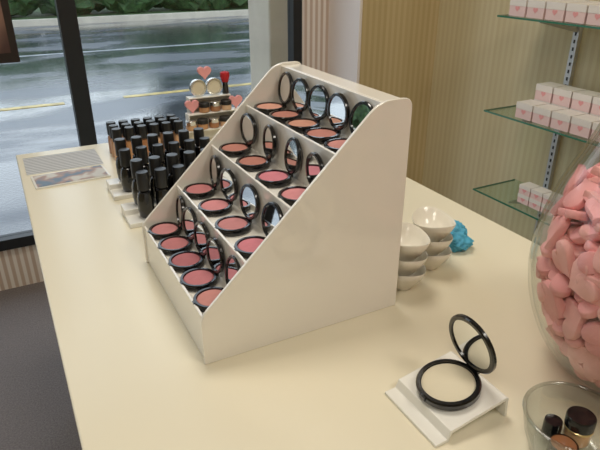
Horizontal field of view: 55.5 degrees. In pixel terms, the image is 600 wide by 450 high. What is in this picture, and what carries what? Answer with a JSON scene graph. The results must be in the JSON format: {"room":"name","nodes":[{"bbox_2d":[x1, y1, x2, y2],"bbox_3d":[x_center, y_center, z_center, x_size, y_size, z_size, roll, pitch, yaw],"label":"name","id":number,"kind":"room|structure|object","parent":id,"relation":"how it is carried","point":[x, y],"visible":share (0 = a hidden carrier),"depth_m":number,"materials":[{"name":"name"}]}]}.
{"room":"shop","nodes":[
{"label":"shop","id":0,"kind":"room"},
{"bbox_2d":[0,281,81,449],"bbox_3d":[-0.349,1.396,0.153,4.950,0.050,5.500,-13,28,-25],"label":"floor","id":1,"kind":"structure","parent":0,"point":[36,410],"depth_m":1.92,"materials":[{"name":"grey carpet"}]},
{"bbox_2d":[16,137,599,449],"bbox_3d":[-0.028,0.395,1.260,0.845,0.800,1.617,-13,28,-25],"label":"display table","id":2,"kind":"object","parent":1,"relation":"on","point":[136,376],"visible":0.43,"depth_m":0.78,"materials":[{"name":"beige laminate"}]},
{"bbox_2d":[23,149,103,174],"bbox_3d":[-0.627,-0.168,1.508,0.185,0.001,0.140,-13,28,-25],"label":"sheet","id":3,"kind":"object","parent":2,"relation":"on","point":[84,158],"visible":1,"depth_m":1.50,"materials":[{"name":"paper"}]},
{"bbox_2d":[31,165,110,189],"bbox_3d":[-0.563,-0.119,1.400,0.172,0.005,0.090,-14,29,-27],"label":"brochure","id":4,"kind":"object","parent":2,"relation":"on","point":[67,177],"visible":1,"depth_m":1.39,"materials":[{"name":"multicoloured paper"}]},
{"bbox_2d":[111,127,121,160],"bbox_3d":[-0.478,-0.211,1.498,0.027,0.086,0.027,17,31,32],"label":"bottle","id":5,"kind":"object","parent":2,"relation":"on","point":[116,132],"visible":0.34,"depth_m":1.48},
{"bbox_2d":[106,178,132,200],"bbox_3d":[-0.315,-0.106,1.353,0.265,0.022,0.085,-13,28,-25],"label":"tray","id":6,"kind":"object","parent":2,"relation":"on","point":[114,186],"visible":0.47,"depth_m":1.30,"materials":[{"name":"white plastic"}]},
{"bbox_2d":[114,138,125,179],"bbox_3d":[-0.407,-0.150,1.305,0.032,0.098,0.032,1,26,2],"label":"bottle","id":7,"kind":"object","parent":6,"relation":"on","point":[119,143],"visible":0.53,"depth_m":1.29,"materials":[{"name":"plastic"}]},
{"bbox_2d":[119,148,132,191],"bbox_3d":[-0.388,-0.124,1.278,0.032,0.098,0.032,0,26,1],"label":"bottle","id":8,"kind":"object","parent":6,"relation":"on","point":[124,153],"visible":0.75,"depth_m":1.27,"materials":[{"name":"plastic"}]},
{"bbox_2d":[131,136,142,158],"bbox_3d":[-0.374,-0.158,1.321,0.032,0.098,0.032,-11,28,-21],"label":"bottle","id":9,"kind":"object","parent":6,"relation":"on","point":[135,140],"visible":0.38,"depth_m":1.30,"materials":[{"name":"plastic"}]},
{"bbox_2d":[136,145,150,181],"bbox_3d":[-0.355,-0.131,1.293,0.032,0.098,0.032,-9,27,-19],"label":"bottle","id":10,"kind":"object","parent":6,"relation":"on","point":[141,151],"visible":0.41,"depth_m":1.27,"materials":[{"name":"plastic"}]},
{"bbox_2d":[147,133,158,163],"bbox_3d":[-0.341,-0.165,1.336,0.032,0.098,0.032,16,30,30],"label":"bottle","id":11,"kind":"object","parent":6,"relation":"on","point":[152,138],"visible":0.41,"depth_m":1.31,"materials":[{"name":"plastic"}]},
{"bbox_2d":[152,143,167,174],"bbox_3d":[-0.322,-0.138,1.308,0.032,0.098,0.032,20,32,35],"label":"bottle","id":12,"kind":"object","parent":6,"relation":"on","point":[157,148],"visible":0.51,"depth_m":1.29,"materials":[{"name":"plastic"}]},
{"bbox_2d":[163,131,173,165],"bbox_3d":[-0.308,-0.172,1.352,0.032,0.098,0.032,0,26,0],"label":"bottle","id":13,"kind":"object","parent":6,"relation":"on","point":[168,136],"visible":0.38,"depth_m":1.33,"materials":[{"name":"plastic"}]},
{"bbox_2d":[168,141,181,163],"bbox_3d":[-0.289,-0.146,1.324,0.032,0.098,0.032,14,29,27],"label":"bottle","id":14,"kind":"object","parent":6,"relation":"on","point":[173,146],"visible":0.33,"depth_m":1.30,"materials":[{"name":"plastic"}]},
{"bbox_2d":[178,129,188,164],"bbox_3d":[-0.276,-0.180,1.367,0.032,0.098,0.032,-15,30,-29],"label":"bottle","id":15,"kind":"object","parent":6,"relation":"on","point":[183,134],"visible":0.47,"depth_m":1.35,"materials":[{"name":"plastic"}]},
{"bbox_2d":[184,139,195,157],"bbox_3d":[-0.257,-0.153,1.339,0.032,0.098,0.032,-19,31,-34],"label":"bottle","id":16,"kind":"object","parent":6,"relation":"on","point":[189,144],"visible":0.27,"depth_m":1.31,"materials":[{"name":"plastic"}]},
{"bbox_2d":[193,127,203,157],"bbox_3d":[-0.243,-0.187,1.383,0.032,0.098,0.032,-5,26,-11],"label":"bottle","id":17,"kind":"object","parent":6,"relation":"on","point":[198,132],"visible":0.42,"depth_m":1.36,"materials":[{"name":"plastic"}]},
{"bbox_2d":[124,126,134,158],"bbox_3d":[-0.449,-0.218,1.512,0.027,0.086,0.027,15,29,28],"label":"bottle","id":18,"kind":"object","parent":2,"relation":"on","point":[129,130],"visible":0.52,"depth_m":1.50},
{"bbox_2d":[121,202,155,228],"bbox_3d":[-0.241,-0.045,1.225,0.265,0.022,0.085,-13,28,-25],"label":"tray","id":19,"kind":"object","parent":2,"relation":"on","point":[130,211],"visible":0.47,"depth_m":1.17,"materials":[{"name":"white plastic"}]},
{"bbox_2d":[130,158,143,204],"bbox_3d":[-0.333,-0.089,1.177,0.032,0.098,0.032,-17,30,-31],"label":"bottle","id":20,"kind":"object","parent":19,"relation":"on","point":[136,164],"visible":0.44,"depth_m":1.16,"materials":[{"name":"plastic"}]},
{"bbox_2d":[135,170,153,217],"bbox_3d":[-0.314,-0.062,1.150,0.032,0.098,0.032,13,28,25],"label":"bottle","id":21,"kind":"object","parent":19,"relation":"on","point":[145,201],"visible":0.94,"depth_m":1.14,"materials":[{"name":"plastic"}]},
{"bbox_2d":[148,155,161,201],"bbox_3d":[-0.300,-0.096,1.193,0.032,0.098,0.032,-12,28,-23],"label":"bottle","id":22,"kind":"object","parent":19,"relation":"on","point":[154,161],"visible":0.41,"depth_m":1.17,"materials":[{"name":"plastic"}]},
{"bbox_2d":[154,167,168,205],"bbox_3d":[-0.281,-0.070,1.165,0.032,0.098,0.032,13,29,26],"label":"bottle","id":23,"kind":"object","parent":19,"relation":"on","point":[161,179],"visible":0.7,"depth_m":1.15,"materials":[{"name":"plastic"}]},
{"bbox_2d":[166,153,178,189],"bbox_3d":[-0.267,-0.104,1.208,0.032,0.098,0.032,-17,30,-31],"label":"bottle","id":24,"kind":"object","parent":19,"relation":"on","point":[171,158],"visible":0.44,"depth_m":1.19,"materials":[{"name":"plastic"}]},
{"bbox_2d":[172,164,184,183],"bbox_3d":[-0.248,-0.077,1.181,0.032,0.098,0.032,-8,27,-16],"label":"bottle","id":25,"kind":"object","parent":19,"relation":"on","point":[178,170],"visible":0.23,"depth_m":1.16,"materials":[{"name":"plastic"}]},
{"bbox_2d":[183,150,195,170],"bbox_3d":[-0.234,-0.111,1.224,0.032,0.098,0.032,-2,26,-3],"label":"bottle","id":26,"kind":"object","parent":19,"relation":"on","point":[189,155],"visible":0.29,"depth_m":1.20,"materials":[{"name":"plastic"}]},
{"bbox_2d":[137,124,149,152],"bbox_3d":[-0.419,-0.225,1.526,0.027,0.086,0.027,-20,32,-35],"label":"bottle","id":27,"kind":"object","parent":2,"relation":"on","point":[141,129],"visible":0.41,"depth_m":1.51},
{"bbox_2d":[149,123,160,142],"bbox_3d":[-0.390,-0.231,1.540,0.027,0.086,0.027,2,26,3],"label":"bottle","id":28,"kind":"object","parent":2,"relation":"on","point":[154,127],"visible":0.43,"depth_m":1.52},
{"bbox_2d":[173,120,182,146],"bbox_3d":[-0.332,-0.244,1.567,0.027,0.086,0.027,-3,26,-6],"label":"bottle","id":29,"kind":"object","parent":2,"relation":"on","point":[178,124],"visible":0.42,"depth_m":1.55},
{"bbox_2d":[185,93,238,138],"bbox_3d":[-0.250,-0.325,1.703,0.210,0.115,0.092,-13,28,-25],"label":"tester riser","id":30,"kind":"object","parent":2,"relation":"on","point":[210,132],"visible":0.38,"depth_m":1.70,"materials":[{"name":"white plastic"}]},
{"bbox_2d":[184,100,198,112],"bbox_3d":[-0.315,-0.344,1.661,0.040,0.037,0.012,-13,28,-25],"label":"sponge","id":31,"kind":"object","parent":30,"relation":"on","point":[192,106],"visible":1,"depth_m":1.65,"materials":[{"name":"pink plastic"}]},
{"bbox_2d":[189,79,205,96],"bbox_3d":[-0.300,-0.403,1.674,0.049,0.049,0.015,-13,28,-25],"label":"tin","id":32,"kind":"object","parent":30,"relation":"on","point":[197,87],"visible":1,"depth_m":1.67,"materials":[{"name":"silver metal"}]},
{"bbox_2d":[205,77,221,94],"bbox_3d":[-0.257,-0.413,1.695,0.049,0.049,0.015,-13,28,-25],"label":"tin","id":33,"kind":"object","parent":30,"relation":"on","point":[213,85],"visible":1,"depth_m":1.69,"materials":[{"name":"silver metal"}]},
{"bbox_2d":[197,66,210,78],"bbox_3d":[-0.281,-0.446,1.673,0.040,0.037,0.012,-13,28,-25],"label":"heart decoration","id":34,"kind":"object","parent":33,"relation":"on","point":[204,72],"visible":1,"depth_m":1.67,"materials":[{"name":"pink plastic"}]},
{"bbox_2d":[208,116,219,127],"bbox_3d":[-0.252,-0.301,1.673,0.032,0.028,0.032,-13,28,-25],"label":"jar","id":35,"kind":"object","parent":30,"relation":"on","point":[213,121],"visible":1,"depth_m":1.66,"materials":[{"name":"orange glass"}]},
{"bbox_2d":[209,100,220,111],"bbox_3d":[-0.251,-0.353,1.687,0.032,0.028,0.032,-13,28,-25],"label":"jar","id":36,"kind":"object","parent":30,"relation":"on","point":[215,105],"visible":1,"depth_m":1.68,"materials":[{"name":"orange glass"}]},
{"bbox_2d":[220,71,229,93],"bbox_3d":[-0.224,-0.428,1.707,0.029,0.066,0.029,-13,28,-25],"label":"brush","id":37,"kind":"object","parent":30,"relation":"on","point":[224,75],"visible":1,"depth_m":1.70,"materials":[{"name":"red plastic"}]},
{"bbox_2d":[142,61,411,364],"bbox_3d":[-0.062,-0.052,0.887,0.313,0.327,0.319,-13,28,-25],"label":"display stand","id":38,"kind":"object","parent":2,"relation":"on","point":[332,256],"visible":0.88,"depth_m":0.80,"materials":[{"name":"beige plastic"}]},
{"bbox_2d":[148,195,184,239],"bbox_3d":[-0.228,-0.015,0.965,0.065,0.064,0.054,-10,27,-19],"label":"blush compact","id":39,"kind":"object","parent":38,"relation":"on","point":[161,230],"visible":0.96,"depth_m":0.97,"materials":[{"name":"black plastic"}]},
{"bbox_2d":[157,207,196,255],"bbox_3d":[-0.200,0.008,0.917,0.064,0.064,0.054,-16,30,-29],"label":"blush compact","id":40,"kind":"object","parent":38,"relation":"on","point":[170,245],"visible":0.94,"depth_m":0.92,"materials":[{"name":"black plastic"}]},
{"bbox_2d":[168,221,209,272],"bbox_3d":[-0.173,0.031,0.869,0.063,0.064,0.054,-15,29,-29],"label":"blush compact","id":41,"kind":"object","parent":38,"relation":"on","point":[183,261],"visible":0.94,"depth_m":0.87,"materials":[{"name":"black plastic"}]},
{"bbox_2d":[182,155,220,198],"bbox_3d":[-0.168,-0.083,0.961,0.064,0.064,0.054,-10,27,-20],"label":"blush compact","id":42,"kind":"object","parent":38,"relation":"on","point":[195,190],"visible":0.99,"depth_m":0.96,"materials":[{"name":"black plastic"}]},
{"bbox_2d":[179,237,224,291],"bbox_3d":[-0.145,0.054,0.820,0.062,0.064,0.054,-15,29,-29],"label":"blush compact","id":43,"kind":"object","parent":38,"relation":"on","point":[196,279],"visible":1,"depth_m":0.82,"materials":[{"name":"black plastic"}]},
{"bbox_2d":[192,255,240,311],"bbox_3d":[-0.114,0.077,0.773,0.068,0.064,0.054,-12,28,-23],"label":"blush compact","id":44,"kind":"object","parent":38,"relation":"on","point":[203,298],"visible":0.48,"depth_m":0.78,"materials":[{"name":"black plastic"}]},
{"bbox_2d":[198,168,238,216],"bbox_3d":[-0.135,-0.053,0.899,0.060,0.064,0.054,-16,30,-30],"label":"blush compact","id":45,"kind":"object","parent":38,"relation":"on","point":[212,207],"visible":0.99,"depth_m":0.90,"materials":[{"name":"black plastic"}]},
{"bbox_2d":[214,183,259,236],"bbox_3d":[-0.096,-0.024,0.838,0.065,0.064,0.054,-16,30,-30],"label":"blush compact","id":46,"kind":"object","parent":38,"relation":"on","point":[231,226],"visible":1,"depth_m":0.84,"materials":[{"name":"black plastic"}]},
{"bbox_2d":[219,113,257,156],"bbox_3d":[-0.109,-0.153,0.962,0.061,0.064,0.054,-15,30,-29],"label":"blush compact","id":47,"kind":"object","parent":38,"relation":"on","point":[248,126],"visible":0.98,"depth_m":0.97,"materials":[{"name":"black plastic"}]},
{"bbox_2d":[235,124,276,171],"bbox_3d":[-0.072,-0.124,0.900,0.063,0.064,0.054,-9,27,-19],"label":"blush compact","id":48,"kind":"object","parent":38,"relation":"on","point":[250,163],"visible":1,"depth_m":0.90,"materials":[{"name":"black plastic"}]},
{"bbox_2d":[234,202,282,258],"bbox_3d":[-0.059,0.005,0.777,0.068,0.064,0.054,-16,30,-29],"label":"blush compact","id":49,"kind":"object","parent":38,"relation":"on","point":[272,214],"visible":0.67,"depth_m":0.79,"materials":[{"name":"black plastic"}]},
{"bbox_2d":[253,72,293,114],"bbox_3d":[-0.048,-0.225,0.969,0.067,0.064,0.054,-11,28,-22],"label":"blush compact","id":50,"kind":"object","parent":38,"relation":"on","point":[285,83],"visible":0.94,"depth_m":0.97,"materials":[{"name":"black plastic"}]},
{"bbox_2d":[255,137,301,187],"bbox_3d":[-0.035,-0.094,0.839,0.068,0.064,0.054,-10,27,-20],"label":"blush compact","id":51,"kind":"object","parent":38,"relation":"on","point":[273,178],"visible":1,"depth_m":0.84,"materials":[{"name":"black plastic"}]},
{"bbox_2d":[268,78,309,123],"bbox_3d":[-0.021,-0.202,0.920,0.063,0.064,0.054,-14,29,-26],"label":"blush compact","id":52,"kind":"object","parent":38,"relation":"on","point":[300,90],"visible":0.94,"depth_m":0.93,"materials":[{"name":"black plastic"}]},
{"bbox_2d":[277,152,324,205],"bbox_3d":[-0.002,-0.064,0.776,0.060,0.064,0.054,-11,28,-21],"label":"blush compact","id":53,"kind":"object","parent":38,"relation":"on","point":[314,165],"visible":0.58,"depth_m":0.78,"materials":[{"name":"black plastic"}]},
{"bbox_2d":[285,85,329,133],"bbox_3d":[0.007,-0.179,0.872,0.065,0.064,0.054,-15,30,-29],"label":"blush compact","id":54,"kind":"object","parent":38,"relation":"on","point":[318,97],"visible":0.91,"depth_m":0.88,"materials":[{"name":"black plastic"}]},
{"bbox_2d":[303,93,349,143],"bbox_3d":[0.034,-0.155,0.823,0.061,0.064,0.054,-14,29,-26],"label":"blush compact","id":55,"kind":"object","parent":38,"relation":"on","point":[338,108],"visible":0.94,"depth_m":0.83,"materials":[{"name":"black plastic"}]},
{"bbox_2d":[324,101,372,152],"bbox_3d":[0.065,-0.133,0.776,0.068,0.064,0.054,-15,29,-29],"label":"blush compact","id":56,"kind":"object","parent":38,"relation":"on","point":[361,109],"visible":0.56,"depth_m":0.79,"materials":[{"name":"black plastic"}]},
{"bbox_2d":[397,265,425,290],"bbox_3d":[0.170,0.081,0.938,0.071,0.043,0.088,-1,26,-2],"label":"bowl","id":57,"kind":"object","parent":2,"relation":"on","point":[404,283],"visible":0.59,"depth_m":0.91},
{"bbox_2d":[398,251,427,276],"bbox_3d":[0.170,0.057,0.926,0.071,0.043,0.088,-1,26,-2],"label":"bowl","id":58,"kind":"object","parent":57,"relation":"on","point":[407,269],"visible":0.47,"depth_m":0.90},
{"bbox_2d":[399,222,429,261],"bbox_3d":[0.171,0.033,0.916,0.071,0.043,0.088,-1,26,-2],"label":"bowl","id":59,"kind":"object","parent":58,"relation":"on","point":[414,241],"visible":0.59,"depth_m":0.93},
{"bbox_2d":[424,246,451,269],"bbox_3d":[0.227,0.053,0.997,0.071,0.043,0.088,-3,26,-7],"label":"bowl","id":60,"kind":"object","parent":2,"relation":"on","point":[432,262],"visible":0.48,"depth_m":0.97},
{"bbox_2d":[425,233,452,255],"bbox_3d":[0.225,0.029,0.985,0.071,0.043,0.088,-3,26,-7],"label":"bowl","id":61,"kind":"object","parent":60,"relation":"on","point":[434,248],"visible":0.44,"depth_m":0.95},
{"bbox_2d":[412,206,455,241],"bbox_3d":[0.227,0.005,0.975,0.071,0.043,0.088,-3,26,-7],"label":"bowl","id":62,"kind":"object","parent":61,"relation":"on","point":[437,224],"visible":0.77,"depth_m":0.99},
{"bbox_2d":[385,351,508,447],"bbox_3d":[0.176,0.206,0.692,0.108,0.030,0.098,-13,28,-25],"label":"plinth","id":63,"kind":"object","parent":2,"relation":"on","point":[437,425],"visible":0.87,"depth_m":0.67,"materials":[{"name":"plastic"}]},
{"bbox_2d":[416,314,496,410],"bbox_3d":[0.179,0.157,0.672,0.080,0.098,0.077,-13,28,-25],"label":"powder compact","id":64,"kind":"object","parent":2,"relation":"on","point":[443,384],"visible":1,"depth_m":0.68,"materials":[{"name":"black plastic"}]},
{"bbox_2d":[449,220,473,252],"bbox_3d":[0.280,0.013,1.074,0.076,0.049,0.103,-16,30,-29],"label":"pouch","id":65,"kind":"object","parent":2,"relation":"on","point":[461,241],"visible":0.43,"depth_m":1.04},
{"bbox_2d":[522,381,599,449],"bbox_3d":[0.294,0.227,0.619,0.109,0.056,0.109,-13,28,-25],"label":"glass bowl","id":66,"kind":"object","parent":2,"relation":"on","point":[530,447],"visible":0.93,"depth_m":0.62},
{"bbox_2d":[541,414,562,439],"bbox_3d":[0.282,0.227,0.639,0.020,0.022,0.020,-13,28,-25],"label":"pot","id":67,"kind":"object","parent":66,"relation":"in","point":[552,423],"visible":0.87,"depth_m":0.63,"materials":[{"name":"black plastic"}]},
{"bbox_2d":[546,433,578,449],"bbox_3d":[0.282,0.241,0.613,0.030,0.018,0.030,-13,28,-25],"label":"pot","id":68,"kind":"object","parent":66,"relation":"in","point":[562,440],"visible":0.99,"depth_m":0.61,"materials":[{"name":"orange plastic"}]},
{"bbox_2d":[562,406,596,447],"bbox_3d":[0.308,0.224,0.630,0.031,0.036,0.031,-13,28,-25],"label":"jar","id":69,"kind":"object","parent":66,"relation":"in","point":[580,423],"visible":0.98,"depth_m":0.62,"materials":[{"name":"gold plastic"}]},
{"bbox_2d":[528,122,599,395],"bbox_3d":[0.429,0.033,0.667,0.291,0.363,0.291,-17,31,-32],"label":"glass vase","id":70,"kind":"object","parent":2,"relation":"on","point":[572,375],"visible":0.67,"depth_m":0.72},
{"bbox_2d":[536,162,599,387],"bbox_3d":[0.428,0.067,0.684,0.271,0.270,0.273,-21,33,-37],"label":"sponges","id":71,"kind":"object","parent":70,"relation":"in","point":[568,266],"visible":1,"depth_m":0.66,"materials":[{"name":"pink plastic"}]},
{"bbox_2d":[0,0,328,290],"bbox_3d":[-1.654,-0.876,1.712,4.850,2.700,0.100,-13,28,-25],"label":"wall","id":72,"kind":"structure","parent":0,"point":[21,266],"depth_m":2.58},
{"bbox_2d":[0,0,301,250],"bbox_3d":[-1.717,-0.815,1.655,3.865,2.260,0.060,-13,28,-25],"label":"window","id":73,"kind":"structure","parent":72,"relation":"in","point":[66,12],"depth_m":2.28,"materials":[{"name":"black metal"}]},
{"bbox_2d":[328,0,362,83],"bbox_3d":[0.200,-1.207,2.403,0.015,2.700,0.260,-13,28,-25],"label":"trim","id":74,"kind":"structure","parent":72,"relation":"attached to","point":[345,16],"depth_m":2.56,"materials":[{"name":"white paint"}]},
{"bbox_2d":[359,0,439,184],"bbox_3d":[0.391,-1.251,2.496,0.420,2.700,0.254,-13,28,-25],"label":"wall pillar","id":75,"kind":"structure","parent":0,"point":[398,37],"depth_m":2.60,"materials":[{"name":"wood"}]},
{"bbox_2d":[422,0,599,245],"bbox_3d":[1.800,-0.330,0.572,0.100,2.700,5.500,-13,28,-25],"label":"wall","id":76,"kind":"structure","parent":0,"point":[483,60],"depth_m":2.43,"materials":[{"name":"paint"}]},
{"bbox_2d":[508,20,583,235],"bbox_3d":[0.893,-0.686,1.953,0.210,1.650,0.024,-13,28,-25],"label":"rail","id":77,"kind":"object","parent":76,"relation":"attached to","point":[577,31],"visible":0.48,"depth_m":2.07,"materials":[{"name":"metal"}]},
{"bbox_2d":[473,179,549,225],"bbox_3d":[1.088,0.075,1.832,0.230,0.006,1.263,-13,28,-25],"label":"glass shelf","id":78,"kind":"object","parent":77,"relation":"on","point":[474,189],"visible":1,"depth_m":2.19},
{"bbox_2d":[517,193,529,205],"bbox_3d":[0.859,-0.101,2.151,0.052,0.035,0.052,-13,28,-25],"label":"gift box","id":79,"kind":"object","parent":78,"relation":"on","point":[523,199],"visible":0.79,"depth_m":2.14,"materials":[{"name":"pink cardboard"}]},
{"bbox_2d":[519,182,539,196],"bbox_3d":[0.859,-0.133,2.136,0.052,0.035,0.052,-13,28,-25],"label":"gift box","id":80,"kind":"object","parent":79,"relation":"on","point":[524,188],"visible":0.88,"depth_m":2.12,"materials":[{"name":"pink cardboard"}]},
{"bbox_2d":[528,198,541,210],"bbox_3d":[0.885,-0.080,2.106,0.052,0.035,0.052,-13,28,-25],"label":"gift box","id":81,"kind":"object","parent":78,"relation":"on","point":[534,204],"visible":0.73,"depth_m":2.09,"materials":[{"name":"pink cardboard"}]},
{"bbox_2d":[530,187,551,201],"bbox_3d":[0.885,-0.112,2.091,0.052,0.035,0.052,-13,28,-25],"label":"gift box","id":82,"kind":"object","parent":81,"relation":"on","point":[537,193],"visible":0.88,"depth_m":2.08,"materials":[{"name":"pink cardboard"}]},
{"bbox_2d":[541,203,553,216],"bbox_3d":[0.911,-0.059,2.061,0.052,0.035,0.052,-13,28,-25],"label":"gift box","id":83,"kind":"object","parent":78,"relation":"on","point":[548,213],"visible":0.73,"depth_m":2.05,"materials":[{"name":"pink cardboard"}]},
{"bbox_2d":[542,192,562,207],"bbox_3d":[0.911,-0.090,2.046,0.052,0.035,0.052,-13,28,-25],"label":"gift box","id":84,"kind":"object","parent":83,"relation":"on","point":[546,196],"visible":0.79,"depth_m":2.04,"materials":[{"name":"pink cardboard"}]},
{"bbox_2d":[484,105,599,146],"bbox_3d":[1.088,-0.213,1.694,0.230,0.006,1.263,-13,28,-25],"label":"glass shelf","id":85,"kind":"object","parent":77,"relation":"on","point":[486,110],"visible":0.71,"depth_m":1.97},
{"bbox_2d":[515,99,546,120],"bbox_3d":[0.823,-0.409,2.032,0.072,0.055,0.072,-13,28,-25],"label":"gift box","id":86,"kind":"object","parent":85,"relation":"on","point":[524,109],"visible":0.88,"depth_m":2.02,"materials":[{"name":"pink cardboard"}]},
{"bbox_2d":[532,104,565,126],"bbox_3d":[0.859,-0.380,1.970,0.072,0.055,0.072,-13,28,-25],"label":"gift box","id":87,"kind":"object","parent":85,"relation":"on","point":[542,114],"visible":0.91,"depth_m":1.95,"materials":[{"name":"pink cardboard"}]},
{"bbox_2d":[550,109,584,131],"bbox_3d":[0.895,-0.350,1.908,0.072,0.055,0.072,-13,28,-25],"label":"gift box","id":88,"kind":"object","parent":85,"relation":"on","point":[561,119],"visible":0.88,"depth_m":1.89,"materials":[{"name":"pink cardboard"}]},
{"bbox_2d":[570,108,590,114],"bbox_3d":[0.970,-0.367,1.943,0.072,0.055,0.072,-13,28,-25],"label":"gift box","id":89,"kind":"object","parent":85,"relation":"on","point":[570,108],"visible":0.1,"depth_m":1.91,"materials":[{"name":"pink cardboard"}]},
{"bbox_2d":[571,90,599,112],"bbox_3d":[0.970,-0.417,1.919,0.072,0.055,0.072,-13,28,-25],"label":"gift box","id":90,"kind":"object","parent":89,"relation":"on","point":[581,100],"visible":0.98,"depth_m":1.90,"materials":[{"name":"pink cardboard"}]},
{"bbox_2d":[569,114,599,138],"bbox_3d":[0.931,-0.320,1.845,0.072,0.055,0.072,-13,28,-25],"label":"gift box","id":91,"kind":"object","parent":85,"relation":"on","point":[581,125],"visible":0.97,"depth_m":1.83,"materials":[{"name":"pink cardboard"}]},
{"bbox_2d":[590,121,599,141],"bbox_3d":[0.967,-0.290,1.783,0.072,0.055,0.072,-13,28,-25],"label":"gift box","id":92,"kind":"object","parent":85,"relation":"on","point":[595,124],"visible":1,"depth_m":1.78,"materials":[{"name":"pink cardboard"}]},
{"bbox_3d":[0.934,-0.397,2.006,0.072,0.055,0.072,-13,28,-25],"label":"gift box","id":93,"kind":"object","parent":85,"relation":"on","visible":0},
{"bbox_2d":[552,86,585,107],"bbox_3d":[0.934,-0.447,1.982,0.072,0.055,0.072,-13,28,-25],"label":"gift box","id":94,"kind":"object","parent":93,"relation":"on","point":[562,96],"visible":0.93,"depth_m":1.96,"materials":[{"name":"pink cardboard"}]},
{"bbox_3d":[0.898,-0.426,2.068,0.072,0.055,0.072,-13,28,-25],"label":"gift box","id":95,"kind":"object","parent":85,"relation":"on","visible":0},
{"bbox_2d":[534,82,566,102],"bbox_3d":[0.898,-0.476,2.044,0.072,0.055,0.072,-13,28,-25],"label":"gift box","id":96,"kind":"object","parent":95,"relation":"on","point":[544,91],"visible":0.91,"depth_m":2.03,"materials":[{"name":"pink cardboard"}]},
{"bbox_3d":[1.006,-0.337,1.881,0.072,0.055,0.072,-13,28,-25],"label":"gift box","id":97,"kind":"object","parent":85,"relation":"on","visible":0},
{"bbox_2d":[591,96,599,115],"bbox_3d":[1.006,-0.387,1.857,0.072,0.055,0.072,-13,28,-25],"label":"gift box","id":98,"kind":"object","parent":97,"relation":"on","point":[595,109],"visible":1,"depth_m":1.86,"materials":[{"name":"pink cardboard"}]},
{"bbox_2d":[497,14,599,28],"bbox_3d":[1.088,-0.517,1.549,0.230,0.006,1.263,-13,28,-25],"label":"glass shelf","id":99,"kind":"object","parent":77,"relation":"on","point":[505,15],"visible":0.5,"depth_m":1.83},
{"bbox_2d":[509,0,527,16],"bbox_3d":[0.776,-0.752,1.967,0.072,0.055,0.072,-13,28,-25],"label":"gift box","id":100,"kind":"object","parent":99,"relation":"on","point":[517,7],"visible":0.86,"depth_m":1.95,"materials":[{"name":"pink cardboard"}]},
{"bbox_2d":[526,0,560,18],"bbox_3d":[0.812,-0.722,1.904,0.072,0.055,0.072,-13,28,-25],"label":"gift box","id":101,"kind":"object","parent":99,"relation":"on","point":[536,8],"visible":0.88,"depth_m":1.88,"materials":[{"name":"pink cardboard"}]},
{"bbox_2d":[545,1,579,20],"bbox_3d":[0.848,-0.692,1.842,0.072,0.055,0.072,-13,28,-25],"label":"gift box","id":102,"kind":"object","parent":99,"relation":"on","point":[555,10],"visible":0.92,"depth_m":1.82,"materials":[{"name":"pink cardboard"}]},
{"bbox_2d":[565,2,597,23],"bbox_3d":[0.885,-0.662,1.780,0.072,0.055,0.072,-13,28,-25],"label":"gift box","id":103,"kind":"object","parent":99,"relation":"on","point":[575,12],"visible":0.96,"depth_m":1.76,"materials":[{"name":"pink cardboard"}]},
{"bbox_2d":[586,4,599,25],"bbox_3d":[0.921,-0.632,1.717,0.072,0.055,0.072,-13,28,-25],"label":"gift box","id":104,"kind":"object","parent":99,"relation":"on","point":[593,18],"visible":1,"depth_m":1.71,"materials":[{"name":"pink cardboard"}]},
{"label":"outside","id":105,"kind":"structure","parent":0,"visible":0},
{"bbox_2d":[11,7,247,19],"bbox_3d":[-8.257,-14.847,34.333,140.000,0.310,46.100,-13,28,-25],"label":"grass verge","id":106,"kind":"structure","parent":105,"point":[36,14],"depth_m":13.24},
{"bbox_2d":[8,0,247,15],"bbox_3d":[-1.234,-6.688,14.823,45.975,1.830,2.265,-13,28,-25],"label":"hedge","id":107,"kind":"object","parent":106,"relation":"on","point":[17,7],"visible":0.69,"depth_m":13.13,"materials":[{"name":"green plant"}]},
{"bbox_3d":[-0.349,-1.084,-1.035,4.950,0.050,5.500,-13,28,-25],"label":"ceiling","id":108,"kind":"structure","parent":0,"visible":0},
{"bbox_2d":[0,0,19,62],"bbox_3d":[-1.311,-1.333,1.585,0.635,1.765,0.020,-13,28,-25],"label":"poster","id":109,"kind":"object","parent":108,"relation":"hanging from","point":[9,53],"visible":1,"depth_m":2.04,"materials":[{"name":"paper"}]},
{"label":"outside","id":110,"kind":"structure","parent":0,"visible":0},
{"bbox_2d":[12,9,248,26],"bbox_3d":[-1.962,-4.987,13.740,90.000,0.320,0.200,-13,28,-25],"label":"kerb","id":111,"kind":"object","parent":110,"point":[202,14],"visible":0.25,"depth_m":12.79,"materials":[{"name":"concrete"}]},
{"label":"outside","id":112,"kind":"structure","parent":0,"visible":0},
{"bbox_2d":[0,15,250,234],"bbox_3d":[0.674,-2.754,9.219,90.000,0.200,11.180,-13,28,-25],"label":"street","id":113,"kind":"structure","parent":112,"point":[112,75],"depth_m":6.99,"materials":[{"name":"asphalt"}]},
{"bbox_2d":[0,83,250,110],"bbox_3d":[1.927,-2.229,7.888,63.800,0.004,0.090,-13,28,-25],"label":"road line","id":114,"kind":"object","parent":113,"relation":"on","point":[242,84],"visible":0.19,"depth_m":6.11,"materials":[{"name":"paint"}]},
{"bbox_2d":[19,40,249,56],"bbox_3d":[-0.035,-3.432,10.398,70.000,0.004,0.080,-13,28,-25],"label":"road line","id":115,"kind":"object","parent":113,"relation":"on","point":[240,40],"depth_m":9.19,"materials":[{"name":"paint"}]},
{"bbox_2d":[248,0,287,90],"bbox_3d":[-0.102,-1.534,2.622,0.235,3.300,0.260,-13,28,-25],"label":"concrete column","id":116,"kind":"structure","parent":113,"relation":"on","point":[268,19],"depth_m":2.79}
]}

